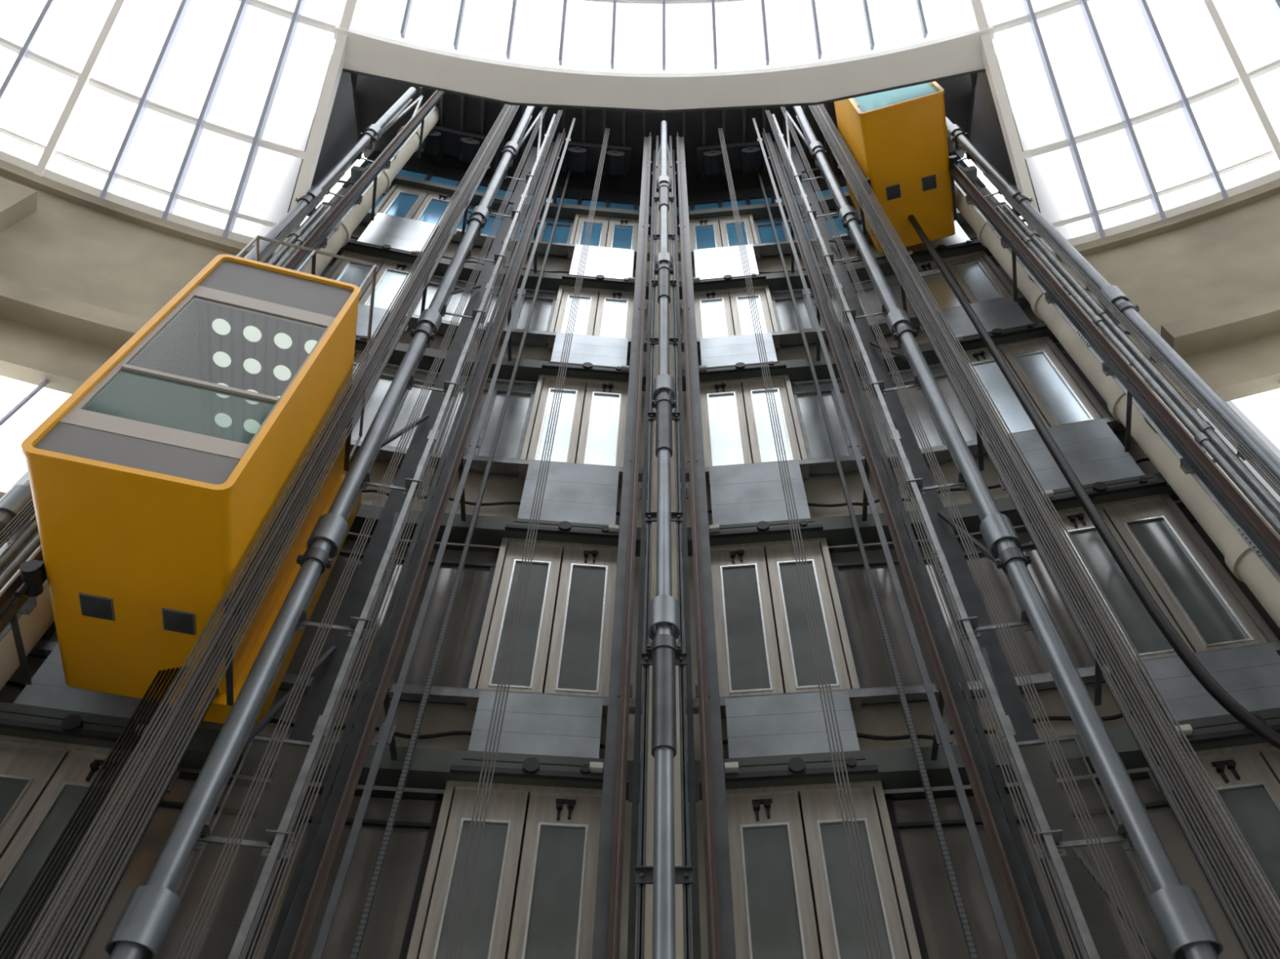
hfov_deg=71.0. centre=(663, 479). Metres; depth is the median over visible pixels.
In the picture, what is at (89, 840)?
rope
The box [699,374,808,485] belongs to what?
door
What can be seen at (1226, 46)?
rib
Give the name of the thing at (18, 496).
column
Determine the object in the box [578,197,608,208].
window
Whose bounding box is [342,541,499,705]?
window
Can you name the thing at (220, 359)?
ceiling lamp
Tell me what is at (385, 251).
header beam
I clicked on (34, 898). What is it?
rope
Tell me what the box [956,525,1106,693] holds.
window
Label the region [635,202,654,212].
window
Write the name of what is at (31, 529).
pipe
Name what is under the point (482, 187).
window
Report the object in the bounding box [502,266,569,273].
conduit
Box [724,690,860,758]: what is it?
apron panel
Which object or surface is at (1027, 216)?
rope
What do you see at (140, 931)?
column
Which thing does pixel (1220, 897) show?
rope
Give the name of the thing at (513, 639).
rope
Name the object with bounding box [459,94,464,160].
joist
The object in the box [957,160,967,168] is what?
window
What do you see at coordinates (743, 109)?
joist
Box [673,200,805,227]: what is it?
header beam
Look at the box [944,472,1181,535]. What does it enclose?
header beam
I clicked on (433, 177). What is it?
window
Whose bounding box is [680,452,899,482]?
beam
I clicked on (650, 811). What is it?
column
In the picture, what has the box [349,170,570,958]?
rail
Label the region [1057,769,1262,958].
window
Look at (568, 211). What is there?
header beam
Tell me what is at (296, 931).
rail
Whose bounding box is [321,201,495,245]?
beam
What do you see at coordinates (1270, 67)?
ring
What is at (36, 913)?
rope
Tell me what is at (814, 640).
rope
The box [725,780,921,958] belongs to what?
door
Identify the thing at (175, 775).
rail
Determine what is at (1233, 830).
rope
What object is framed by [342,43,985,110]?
curved beam
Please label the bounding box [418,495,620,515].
conduit
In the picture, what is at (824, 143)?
joist
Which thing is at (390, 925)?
wall panel
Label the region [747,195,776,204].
window
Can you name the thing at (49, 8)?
bar
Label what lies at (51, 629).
window
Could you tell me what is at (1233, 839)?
rope
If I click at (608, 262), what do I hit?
apron panel
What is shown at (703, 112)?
joist
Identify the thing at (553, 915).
door
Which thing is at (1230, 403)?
wall
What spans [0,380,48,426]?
window frame
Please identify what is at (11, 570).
pipe
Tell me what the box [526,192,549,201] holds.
window
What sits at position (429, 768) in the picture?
header beam
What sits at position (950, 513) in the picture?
rope
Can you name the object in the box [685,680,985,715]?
beam
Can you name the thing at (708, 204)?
window
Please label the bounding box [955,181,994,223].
window
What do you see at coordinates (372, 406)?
door
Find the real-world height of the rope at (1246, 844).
25.900 m
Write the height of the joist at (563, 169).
0.250 m
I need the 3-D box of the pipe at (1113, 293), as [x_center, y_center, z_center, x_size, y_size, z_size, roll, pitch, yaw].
[6.416,-2.192,12.380,0.320,25.800,0.485,-15,-55,10]
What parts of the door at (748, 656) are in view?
door pane, pane trim, pane trim, door pane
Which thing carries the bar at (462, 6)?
attached to the ring at (639, 2)
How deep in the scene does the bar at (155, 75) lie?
15.54 m
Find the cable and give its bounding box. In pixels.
[908,214,1279,749]
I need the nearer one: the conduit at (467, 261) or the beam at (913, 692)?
the beam at (913, 692)
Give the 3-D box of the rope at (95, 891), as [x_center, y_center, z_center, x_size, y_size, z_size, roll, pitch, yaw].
[-3.639,-2.230,12.414,0.018,25.900,0.018,0,-54,0]
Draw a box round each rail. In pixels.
[0,95,435,641]
[71,146,497,958]
[173,110,555,958]
[263,142,555,958]
[273,128,565,958]
[314,153,543,771]
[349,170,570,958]
[591,132,651,958]
[626,149,655,958]
[635,135,693,958]
[672,149,701,958]
[675,132,736,958]
[757,170,978,958]
[761,128,1053,958]
[773,110,1164,958]
[773,142,1064,958]
[784,154,1013,771]
[831,146,1256,958]
[948,135,1279,582]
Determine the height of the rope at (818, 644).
25.900 m
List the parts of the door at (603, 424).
door pane, pane trim, pane trim, door pane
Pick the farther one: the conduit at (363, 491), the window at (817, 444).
the window at (817, 444)
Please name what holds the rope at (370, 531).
on the floor
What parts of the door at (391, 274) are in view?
pane trim, door pane, door pane, pane trim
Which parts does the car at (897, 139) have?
frame, glass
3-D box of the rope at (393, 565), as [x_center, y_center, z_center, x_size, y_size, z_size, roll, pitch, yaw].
[-2.680,-1.907,12.649,0.016,25.900,0.016,0,-54,0]
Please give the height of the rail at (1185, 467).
25.800 m
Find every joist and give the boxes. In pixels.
[418,87,424,156]
[439,94,444,158]
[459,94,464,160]
[480,98,484,135]
[501,102,505,158]
[521,105,525,167]
[542,106,545,169]
[561,107,565,172]
[582,108,585,173]
[602,109,605,176]
[622,111,625,178]
[642,111,645,158]
[682,111,685,160]
[702,111,705,178]
[722,109,725,176]
[742,108,746,173]
[762,107,765,172]
[782,106,786,169]
[802,105,806,167]
[822,102,826,158]
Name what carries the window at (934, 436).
on the beam at (940, 452)
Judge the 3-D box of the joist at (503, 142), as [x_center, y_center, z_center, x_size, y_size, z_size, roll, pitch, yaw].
[-4.300,-9.336,23.939,0.070,0.250,1.781,5,-54,-4]
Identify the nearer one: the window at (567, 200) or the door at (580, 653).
the door at (580, 653)
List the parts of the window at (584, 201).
pane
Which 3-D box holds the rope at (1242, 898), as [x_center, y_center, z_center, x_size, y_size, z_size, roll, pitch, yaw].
[3.672,-2.230,12.414,0.018,25.900,0.018,0,-54,0]
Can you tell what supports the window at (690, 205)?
in the wall at (887, 719)
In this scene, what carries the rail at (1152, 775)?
on the floor
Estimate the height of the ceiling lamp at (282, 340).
0.020 m
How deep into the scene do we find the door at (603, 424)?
14.78 m
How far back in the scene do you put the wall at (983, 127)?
19.18 m
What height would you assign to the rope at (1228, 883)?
25.900 m
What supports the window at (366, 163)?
in the wall at (887, 719)
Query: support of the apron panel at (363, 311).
attached to the beam at (444, 326)
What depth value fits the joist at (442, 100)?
23.64 m
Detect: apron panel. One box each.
[13,644,169,722]
[355,304,389,338]
[357,212,438,253]
[467,690,603,758]
[517,460,619,524]
[550,332,628,366]
[568,244,634,279]
[693,244,759,279]
[699,332,777,367]
[708,460,810,524]
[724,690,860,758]
[901,220,970,253]
[938,296,1032,338]
[1009,418,1144,492]
[1137,644,1279,722]
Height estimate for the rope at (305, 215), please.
18.100 m
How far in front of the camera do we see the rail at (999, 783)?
8.90 m
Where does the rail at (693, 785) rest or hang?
on the floor
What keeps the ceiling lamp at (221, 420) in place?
on the car at (153, 483)
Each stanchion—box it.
[197,146,540,958]
[787,146,1129,958]
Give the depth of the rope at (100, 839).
7.13 m
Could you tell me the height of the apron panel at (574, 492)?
1.430 m
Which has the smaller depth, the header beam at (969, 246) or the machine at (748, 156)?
the header beam at (969, 246)
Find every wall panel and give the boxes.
[244,786,443,958]
[884,786,1082,958]
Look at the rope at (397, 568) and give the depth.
7.92 m
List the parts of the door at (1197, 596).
pane trim, door pane, door pane, pane trim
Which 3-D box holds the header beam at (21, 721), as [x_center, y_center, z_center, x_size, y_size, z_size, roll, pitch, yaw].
[-5.662,2.490,8.843,4.040,0.290,0.420,10,-55,-7]
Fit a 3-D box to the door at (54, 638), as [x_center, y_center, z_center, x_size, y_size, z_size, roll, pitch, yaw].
[-5.813,1.211,10.824,1.680,2.740,0.300,10,-55,-7]
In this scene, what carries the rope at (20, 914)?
hanging from the car at (153, 483)
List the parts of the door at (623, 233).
door pane, pane trim, pane trim, door pane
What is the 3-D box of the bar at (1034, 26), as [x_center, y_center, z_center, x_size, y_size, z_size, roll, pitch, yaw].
[6.513,-9.203,16.430,0.065,7.346,7.841,-15,-55,10]
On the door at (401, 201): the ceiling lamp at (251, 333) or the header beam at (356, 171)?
the header beam at (356, 171)
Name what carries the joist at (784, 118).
attached to the ceiling
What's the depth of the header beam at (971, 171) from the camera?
22.25 m
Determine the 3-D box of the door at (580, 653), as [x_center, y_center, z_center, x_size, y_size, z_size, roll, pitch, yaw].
[-1.378,1.753,11.218,1.680,2.740,0.300,4,-54,-3]
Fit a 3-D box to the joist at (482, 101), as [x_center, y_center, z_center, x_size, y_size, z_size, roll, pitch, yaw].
[-4.838,-9.381,23.906,0.070,0.250,1.774,6,-54,-4]
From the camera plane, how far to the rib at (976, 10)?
16.17 m
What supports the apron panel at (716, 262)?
attached to the beam at (771, 247)
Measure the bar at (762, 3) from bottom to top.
4.132 m
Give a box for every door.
[0,734,142,958]
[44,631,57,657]
[324,250,417,310]
[351,363,438,464]
[352,349,365,378]
[370,183,456,225]
[406,780,602,958]
[466,537,617,719]
[519,374,628,486]
[547,284,634,355]
[568,213,639,264]
[688,213,759,264]
[693,284,780,355]
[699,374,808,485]
[710,537,861,719]
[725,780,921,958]
[910,250,1020,310]
[960,335,1113,434]
[1049,493,1279,660]
[1186,742,1279,919]
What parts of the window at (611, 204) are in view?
pane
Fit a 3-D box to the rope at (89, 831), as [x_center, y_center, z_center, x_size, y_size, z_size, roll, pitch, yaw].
[-3.752,-2.392,12.296,0.018,25.900,0.018,0,-54,0]
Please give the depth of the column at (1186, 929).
7.61 m
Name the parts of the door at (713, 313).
pane trim, door pane, pane trim, door pane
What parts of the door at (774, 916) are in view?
pane trim, door pane, pane trim, door pane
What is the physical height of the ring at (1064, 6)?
0.044 m
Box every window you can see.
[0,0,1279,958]
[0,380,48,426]
[26,620,56,658]
[66,769,270,958]
[278,533,371,693]
[320,257,337,277]
[333,181,390,223]
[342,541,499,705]
[360,160,373,168]
[397,167,430,180]
[407,275,475,336]
[426,173,462,186]
[427,377,537,475]
[451,204,505,248]
[458,179,488,192]
[475,286,558,346]
[496,186,514,197]
[507,215,574,256]
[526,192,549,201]
[551,195,580,204]
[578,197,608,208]
[607,200,635,210]
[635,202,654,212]
[673,202,692,212]
[692,200,720,210]
[719,197,748,208]
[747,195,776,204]
[753,215,820,256]
[769,286,853,346]
[775,192,801,201]
[791,377,900,475]
[813,186,831,198]
[822,206,872,248]
[828,541,985,705]
[839,183,847,192]
[852,275,920,336]
[888,363,986,464]
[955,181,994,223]
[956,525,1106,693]
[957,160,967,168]
[989,256,1044,308]
[1054,342,1125,432]
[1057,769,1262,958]
[1175,502,1279,640]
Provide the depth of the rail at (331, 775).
8.91 m
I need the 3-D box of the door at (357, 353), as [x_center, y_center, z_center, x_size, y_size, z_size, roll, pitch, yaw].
[-5.813,-1.431,14.455,1.680,2.760,0.300,10,-55,-7]
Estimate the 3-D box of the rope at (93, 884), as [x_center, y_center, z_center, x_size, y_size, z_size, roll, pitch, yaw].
[-3.672,-2.230,12.414,0.018,25.900,0.018,0,-54,0]
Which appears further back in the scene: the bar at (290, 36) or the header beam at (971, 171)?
the header beam at (971, 171)
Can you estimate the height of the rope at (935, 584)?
25.900 m
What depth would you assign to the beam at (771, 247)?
20.66 m
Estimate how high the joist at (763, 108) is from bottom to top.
0.250 m
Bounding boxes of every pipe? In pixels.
[0,204,324,573]
[0,205,332,590]
[646,120,681,958]
[995,205,1279,535]
[1003,204,1279,519]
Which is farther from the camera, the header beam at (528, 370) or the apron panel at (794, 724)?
the header beam at (528, 370)
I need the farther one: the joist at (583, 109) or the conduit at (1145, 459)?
the joist at (583, 109)
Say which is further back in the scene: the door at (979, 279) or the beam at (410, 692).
the door at (979, 279)
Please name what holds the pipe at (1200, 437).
on the floor
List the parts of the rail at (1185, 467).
splice plate, splice plate, splice plate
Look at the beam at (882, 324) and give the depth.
16.85 m
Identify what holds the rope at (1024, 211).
on the floor
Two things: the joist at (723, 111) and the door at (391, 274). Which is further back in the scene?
the joist at (723, 111)
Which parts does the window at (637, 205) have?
pane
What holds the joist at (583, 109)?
attached to the ceiling
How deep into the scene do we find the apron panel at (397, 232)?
19.52 m
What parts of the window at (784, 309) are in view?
pane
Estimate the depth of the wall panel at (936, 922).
8.38 m
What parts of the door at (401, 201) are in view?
door pane, pane trim, pane trim, door pane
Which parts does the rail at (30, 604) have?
splice plate, splice plate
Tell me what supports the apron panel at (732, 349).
attached to the beam at (788, 336)
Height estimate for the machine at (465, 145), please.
0.747 m
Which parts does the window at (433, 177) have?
pane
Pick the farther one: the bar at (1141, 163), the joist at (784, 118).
the joist at (784, 118)
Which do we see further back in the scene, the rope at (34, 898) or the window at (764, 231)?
the window at (764, 231)
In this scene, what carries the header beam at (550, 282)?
on the door at (614, 318)
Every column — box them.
[0,86,416,541]
[0,105,439,690]
[104,106,535,958]
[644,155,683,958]
[792,106,1223,958]
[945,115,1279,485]
[948,155,1279,628]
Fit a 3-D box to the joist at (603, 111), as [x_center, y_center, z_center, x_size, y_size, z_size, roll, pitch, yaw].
[-1.613,-9.114,24.101,0.070,0.250,1.822,2,-54,-1]
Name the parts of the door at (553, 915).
pane trim, door pane, pane trim, door pane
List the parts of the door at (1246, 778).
pane trim, door pane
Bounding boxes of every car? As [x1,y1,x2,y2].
[14,235,377,724]
[834,81,957,253]
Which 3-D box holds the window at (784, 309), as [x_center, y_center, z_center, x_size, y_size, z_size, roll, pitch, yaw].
[2.933,-3.329,18.076,1.370,2.250,0.110,-4,-54,3]
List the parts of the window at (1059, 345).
pane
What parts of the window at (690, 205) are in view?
pane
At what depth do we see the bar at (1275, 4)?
15.27 m
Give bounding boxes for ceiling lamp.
[212,318,231,334]
[213,351,231,367]
[214,413,231,427]
[215,382,229,398]
[243,325,261,342]
[243,358,261,373]
[243,419,260,433]
[245,389,258,404]
[273,364,291,380]
[274,333,292,349]
[304,339,317,354]
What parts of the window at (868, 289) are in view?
pane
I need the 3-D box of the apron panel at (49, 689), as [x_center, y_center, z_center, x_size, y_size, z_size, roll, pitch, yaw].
[-5.780,2.132,9.293,1.360,0.800,0.101,10,-55,-7]
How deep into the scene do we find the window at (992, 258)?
17.82 m
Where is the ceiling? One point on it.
(375, 96)
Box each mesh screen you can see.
[155,735,311,958]
[1016,735,1173,958]
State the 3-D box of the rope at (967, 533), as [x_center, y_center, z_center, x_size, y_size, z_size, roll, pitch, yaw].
[3.060,-2.028,12.561,0.016,25.900,0.016,0,-54,0]
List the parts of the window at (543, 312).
pane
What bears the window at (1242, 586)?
on the beam at (1041, 681)
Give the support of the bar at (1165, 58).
attached to the ring at (1270, 177)
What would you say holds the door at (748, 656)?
on the beam at (913, 692)
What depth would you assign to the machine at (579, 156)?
23.67 m
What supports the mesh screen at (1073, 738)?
on the floor
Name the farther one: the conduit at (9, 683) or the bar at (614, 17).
the bar at (614, 17)
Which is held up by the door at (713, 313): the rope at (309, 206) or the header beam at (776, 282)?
the header beam at (776, 282)
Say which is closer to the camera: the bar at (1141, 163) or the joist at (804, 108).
the bar at (1141, 163)
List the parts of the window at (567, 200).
pane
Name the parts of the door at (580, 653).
pane trim, door pane, pane trim, door pane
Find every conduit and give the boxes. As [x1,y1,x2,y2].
[4,680,294,727]
[333,724,605,749]
[350,236,484,265]
[361,489,389,496]
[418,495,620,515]
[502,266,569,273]
[707,497,910,513]
[722,728,995,744]
[758,266,825,274]
[843,236,977,264]
[937,457,1150,493]
[1031,711,1133,723]
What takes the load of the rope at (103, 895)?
on the floor
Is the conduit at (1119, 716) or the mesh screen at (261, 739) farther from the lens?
the conduit at (1119, 716)
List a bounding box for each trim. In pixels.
[333,24,994,88]
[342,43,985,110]
[342,68,985,112]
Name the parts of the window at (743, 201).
pane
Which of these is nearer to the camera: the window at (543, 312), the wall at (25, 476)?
the wall at (25, 476)
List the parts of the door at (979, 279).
pane trim, door pane, pane trim, door pane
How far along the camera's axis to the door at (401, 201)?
21.34 m
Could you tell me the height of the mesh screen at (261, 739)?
6.400 m
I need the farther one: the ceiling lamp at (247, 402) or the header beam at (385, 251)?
the header beam at (385, 251)
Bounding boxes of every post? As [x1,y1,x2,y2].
[29,162,476,958]
[899,248,1279,928]
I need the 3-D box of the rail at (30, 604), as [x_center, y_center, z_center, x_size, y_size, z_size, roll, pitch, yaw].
[-6.242,-1.879,12.607,0.800,25.800,0.897,15,-55,-10]
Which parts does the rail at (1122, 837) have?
splice plate, splice plate, splice plate, splice plate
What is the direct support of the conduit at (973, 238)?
attached to the wall at (887, 719)
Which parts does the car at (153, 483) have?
panel, frame, panel, roof railing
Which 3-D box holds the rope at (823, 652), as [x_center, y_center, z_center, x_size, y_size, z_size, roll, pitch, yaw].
[1.516,-1.543,12.914,0.016,25.900,0.016,0,-54,0]
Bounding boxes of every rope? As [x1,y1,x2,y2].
[0,173,339,535]
[0,173,341,539]
[0,173,343,544]
[0,173,345,548]
[0,668,170,958]
[0,669,165,951]
[0,670,161,942]
[2,668,174,958]
[7,667,178,958]
[13,666,182,958]
[14,103,506,958]
[18,666,186,958]
[20,104,506,958]
[26,104,508,958]
[31,104,510,958]
[37,105,511,958]
[40,105,511,958]
[45,105,512,958]
[51,105,514,958]
[57,105,515,958]
[62,105,516,958]
[67,105,518,958]
[73,105,519,958]
[175,107,543,958]
[180,106,545,958]
[185,106,546,958]
[190,106,547,958]
[242,110,559,958]
[247,111,559,958]
[252,110,561,958]
[256,111,562,958]
[444,128,606,958]
[448,128,607,958]
[453,128,608,958]
[457,128,609,958]
[718,128,869,958]
[719,128,874,958]
[720,128,879,958]
[721,128,883,958]
[764,110,1071,958]
[766,110,1075,958]
[767,110,1080,958]
[768,110,1085,958]
[780,106,1137,958]
[782,106,1146,958]
[782,107,1142,958]
[783,106,1151,958]
[808,105,1254,958]
[809,105,1259,958]
[810,105,1265,958]
[812,105,1271,958]
[813,105,1276,958]
[814,105,1279,958]
[816,105,1279,951]
[817,104,1279,935]
[817,105,1279,945]
[819,104,1279,925]
[821,104,1279,915]
[822,103,1279,906]
[982,173,1279,496]
[984,173,1279,492]
[986,173,1279,488]
[988,173,1279,484]
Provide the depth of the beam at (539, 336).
17.06 m
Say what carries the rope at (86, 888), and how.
on the floor
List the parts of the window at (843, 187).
pane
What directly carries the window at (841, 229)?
on the beam at (844, 237)
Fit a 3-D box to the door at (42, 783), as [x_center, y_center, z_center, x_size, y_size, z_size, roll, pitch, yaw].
[-5.813,3.467,7.723,1.680,2.710,0.300,10,-55,-7]
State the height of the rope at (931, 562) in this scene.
25.900 m
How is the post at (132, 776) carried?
on the floor
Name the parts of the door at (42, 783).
door pane, pane trim, door pane, pane trim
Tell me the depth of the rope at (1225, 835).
7.27 m
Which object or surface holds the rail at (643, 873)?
on the floor
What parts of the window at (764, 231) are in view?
pane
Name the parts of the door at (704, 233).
pane trim, door pane, door pane, pane trim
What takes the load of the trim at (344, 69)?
attached to the wall at (983, 127)
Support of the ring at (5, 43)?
attached to the rib at (98, 52)
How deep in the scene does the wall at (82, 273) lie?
13.68 m
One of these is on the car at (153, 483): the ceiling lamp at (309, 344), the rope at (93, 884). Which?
the ceiling lamp at (309, 344)
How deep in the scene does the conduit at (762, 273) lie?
20.05 m
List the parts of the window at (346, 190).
pane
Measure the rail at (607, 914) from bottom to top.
25.900 m
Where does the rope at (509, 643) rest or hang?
on the floor
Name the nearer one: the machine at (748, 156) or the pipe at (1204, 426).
the pipe at (1204, 426)
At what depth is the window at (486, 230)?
21.59 m
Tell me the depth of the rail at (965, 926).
9.94 m
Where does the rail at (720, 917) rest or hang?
on the floor
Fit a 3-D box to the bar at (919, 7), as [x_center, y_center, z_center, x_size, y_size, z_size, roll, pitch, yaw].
[4.381,-11.104,17.026,0.055,4.132,4.403,-11,-55,8]
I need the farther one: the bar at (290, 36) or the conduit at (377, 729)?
the bar at (290, 36)
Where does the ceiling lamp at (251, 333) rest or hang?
on the car at (153, 483)
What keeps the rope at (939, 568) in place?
on the floor
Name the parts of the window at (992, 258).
pane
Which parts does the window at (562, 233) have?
pane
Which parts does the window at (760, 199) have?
pane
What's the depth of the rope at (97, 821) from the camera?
7.15 m
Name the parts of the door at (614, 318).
pane trim, door pane, pane trim, door pane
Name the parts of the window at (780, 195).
pane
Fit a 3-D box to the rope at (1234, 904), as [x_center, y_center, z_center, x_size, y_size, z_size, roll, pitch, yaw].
[3.606,-2.230,12.414,0.018,25.900,0.018,0,-54,0]
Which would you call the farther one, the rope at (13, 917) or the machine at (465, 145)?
the machine at (465, 145)
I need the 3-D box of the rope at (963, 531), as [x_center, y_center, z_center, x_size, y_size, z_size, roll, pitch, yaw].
[3.030,-2.028,12.561,0.016,25.900,0.016,0,-54,0]
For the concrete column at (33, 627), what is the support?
on the floor
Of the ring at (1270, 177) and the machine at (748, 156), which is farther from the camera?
the machine at (748, 156)
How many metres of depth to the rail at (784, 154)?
11.16 m
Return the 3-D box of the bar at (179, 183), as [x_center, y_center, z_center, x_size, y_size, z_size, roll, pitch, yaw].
[-7.319,-9.427,16.267,0.065,7.346,7.841,17,-56,-12]
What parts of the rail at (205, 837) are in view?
splice plate, splice plate, splice plate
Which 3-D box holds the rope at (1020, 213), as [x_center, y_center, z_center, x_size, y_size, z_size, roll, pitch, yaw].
[5.820,-0.259,9.025,0.018,18.100,0.018,0,-54,0]
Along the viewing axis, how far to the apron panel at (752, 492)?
13.00 m
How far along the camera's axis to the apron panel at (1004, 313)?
16.17 m
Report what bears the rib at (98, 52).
attached to the wall at (82, 273)
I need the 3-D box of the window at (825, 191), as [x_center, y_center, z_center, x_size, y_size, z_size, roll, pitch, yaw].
[4.106,-7.269,23.217,0.820,1.300,0.100,-10,-55,7]
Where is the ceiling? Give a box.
[355,74,973,195]
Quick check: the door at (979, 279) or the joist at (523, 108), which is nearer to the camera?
the door at (979, 279)
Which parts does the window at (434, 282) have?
pane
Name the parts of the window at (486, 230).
pane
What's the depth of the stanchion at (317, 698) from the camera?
9.87 m
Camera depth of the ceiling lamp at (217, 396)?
10.38 m
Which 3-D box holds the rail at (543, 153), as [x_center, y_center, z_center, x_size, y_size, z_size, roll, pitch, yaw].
[-3.024,-1.443,12.986,0.120,25.900,0.072,7,-54,-5]
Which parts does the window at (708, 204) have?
pane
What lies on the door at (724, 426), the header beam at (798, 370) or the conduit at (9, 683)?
the header beam at (798, 370)
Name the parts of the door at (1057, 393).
pane trim, door pane, door pane, pane trim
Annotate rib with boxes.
[33,0,130,176]
[278,0,361,259]
[966,0,1048,259]
[1197,0,1279,170]
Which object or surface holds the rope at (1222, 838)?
on the floor
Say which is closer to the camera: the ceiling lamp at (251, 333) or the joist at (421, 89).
the ceiling lamp at (251, 333)
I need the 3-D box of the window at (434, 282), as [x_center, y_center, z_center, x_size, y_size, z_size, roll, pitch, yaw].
[-4.371,-3.501,17.951,1.200,2.250,0.110,10,-55,-7]
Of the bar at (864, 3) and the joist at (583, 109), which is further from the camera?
the joist at (583, 109)
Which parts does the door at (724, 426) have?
door pane, pane trim, pane trim, door pane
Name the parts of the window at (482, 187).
pane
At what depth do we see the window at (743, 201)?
23.75 m
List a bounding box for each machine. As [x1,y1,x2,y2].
[421,124,488,163]
[562,141,631,174]
[697,141,765,174]
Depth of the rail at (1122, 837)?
8.41 m
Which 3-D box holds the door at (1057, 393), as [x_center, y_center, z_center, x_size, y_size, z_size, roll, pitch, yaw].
[5.813,-1.431,14.455,1.680,2.760,0.300,-10,-55,7]
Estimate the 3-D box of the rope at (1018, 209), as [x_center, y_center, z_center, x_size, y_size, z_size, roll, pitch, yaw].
[5.855,-0.259,9.025,0.018,18.100,0.018,0,-54,0]
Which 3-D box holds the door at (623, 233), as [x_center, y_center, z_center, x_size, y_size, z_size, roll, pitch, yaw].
[-1.378,-5.846,21.662,1.680,2.210,0.300,4,-54,-3]
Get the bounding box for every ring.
[0,36,305,159]
[0,127,276,227]
[0,150,279,260]
[237,0,335,33]
[581,0,746,4]
[991,0,1090,33]
[1022,58,1279,159]
[1048,169,1279,260]
[1051,150,1272,227]
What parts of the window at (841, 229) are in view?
pane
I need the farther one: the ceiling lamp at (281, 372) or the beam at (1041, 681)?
the ceiling lamp at (281, 372)
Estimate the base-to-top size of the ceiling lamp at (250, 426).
0.020 m
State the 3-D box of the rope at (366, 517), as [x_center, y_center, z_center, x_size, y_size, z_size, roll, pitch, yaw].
[-3.060,-2.028,12.561,0.016,25.900,0.016,0,-54,0]
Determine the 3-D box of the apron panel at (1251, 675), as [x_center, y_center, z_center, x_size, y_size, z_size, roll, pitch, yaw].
[5.780,2.132,9.293,1.360,0.800,0.100,-10,-55,7]
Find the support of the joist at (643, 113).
attached to the ceiling
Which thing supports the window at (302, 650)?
on the beam at (288, 682)
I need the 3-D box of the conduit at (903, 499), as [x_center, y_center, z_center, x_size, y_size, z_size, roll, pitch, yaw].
[2.059,0.398,13.226,3.109,0.173,0.044,-4,-54,3]
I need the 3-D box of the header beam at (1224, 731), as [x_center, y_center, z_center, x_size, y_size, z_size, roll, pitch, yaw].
[5.662,2.490,8.843,4.040,0.290,0.420,-10,-55,7]
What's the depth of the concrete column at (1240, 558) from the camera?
11.05 m
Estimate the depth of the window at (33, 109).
15.85 m
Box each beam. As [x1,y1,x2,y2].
[0,702,288,777]
[28,640,313,692]
[302,231,483,283]
[311,742,640,800]
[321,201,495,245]
[342,680,642,715]
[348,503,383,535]
[350,165,511,212]
[350,440,408,462]
[355,334,448,373]
[358,303,459,333]
[400,510,646,556]
[428,452,648,482]
[461,354,650,391]
[475,325,651,351]
[493,268,648,299]
[508,238,649,261]
[522,200,654,226]
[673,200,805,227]
[674,238,819,261]
[675,268,833,299]
[676,325,852,351]
[677,354,866,391]
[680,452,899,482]
[681,510,927,556]
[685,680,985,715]
[687,742,1017,800]
[817,165,977,212]
[832,201,1006,245]
[844,231,1026,283]
[868,293,1030,333]
[880,321,1058,373]
[920,416,1125,462]
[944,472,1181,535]
[1014,640,1279,692]
[1040,707,1279,777]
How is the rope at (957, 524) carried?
on the floor
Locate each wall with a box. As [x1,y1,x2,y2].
[0,151,1182,958]
[0,159,271,542]
[0,262,277,586]
[277,56,363,262]
[964,57,1050,262]
[1048,262,1279,528]
[1055,178,1279,502]
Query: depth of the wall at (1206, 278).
13.83 m
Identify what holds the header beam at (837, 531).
on the door at (748, 656)
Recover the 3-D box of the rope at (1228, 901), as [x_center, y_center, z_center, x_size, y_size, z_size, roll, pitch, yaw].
[3.573,-2.230,12.414,0.018,25.900,0.018,0,-54,0]
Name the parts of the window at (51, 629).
pane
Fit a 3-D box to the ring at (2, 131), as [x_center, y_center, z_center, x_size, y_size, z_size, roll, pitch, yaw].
[-12.578,-6.930,14.126,13.406,0.020,1.009,26,-58,-18]
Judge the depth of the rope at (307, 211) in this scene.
13.27 m
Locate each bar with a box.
[0,0,60,112]
[98,0,191,199]
[161,0,248,220]
[222,0,305,238]
[400,0,413,39]
[453,0,466,50]
[506,0,517,59]
[558,0,567,65]
[610,0,616,69]
[662,0,665,70]
[711,0,717,69]
[760,0,769,65]
[810,0,822,59]
[862,0,874,50]
[915,0,928,39]
[1022,0,1106,238]
[1079,0,1166,220]
[1136,0,1228,199]
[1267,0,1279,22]
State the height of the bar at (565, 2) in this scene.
4.132 m
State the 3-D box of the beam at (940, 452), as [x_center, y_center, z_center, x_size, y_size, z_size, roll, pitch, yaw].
[5.681,-0.636,13.289,4.040,0.120,0.240,-10,-55,7]

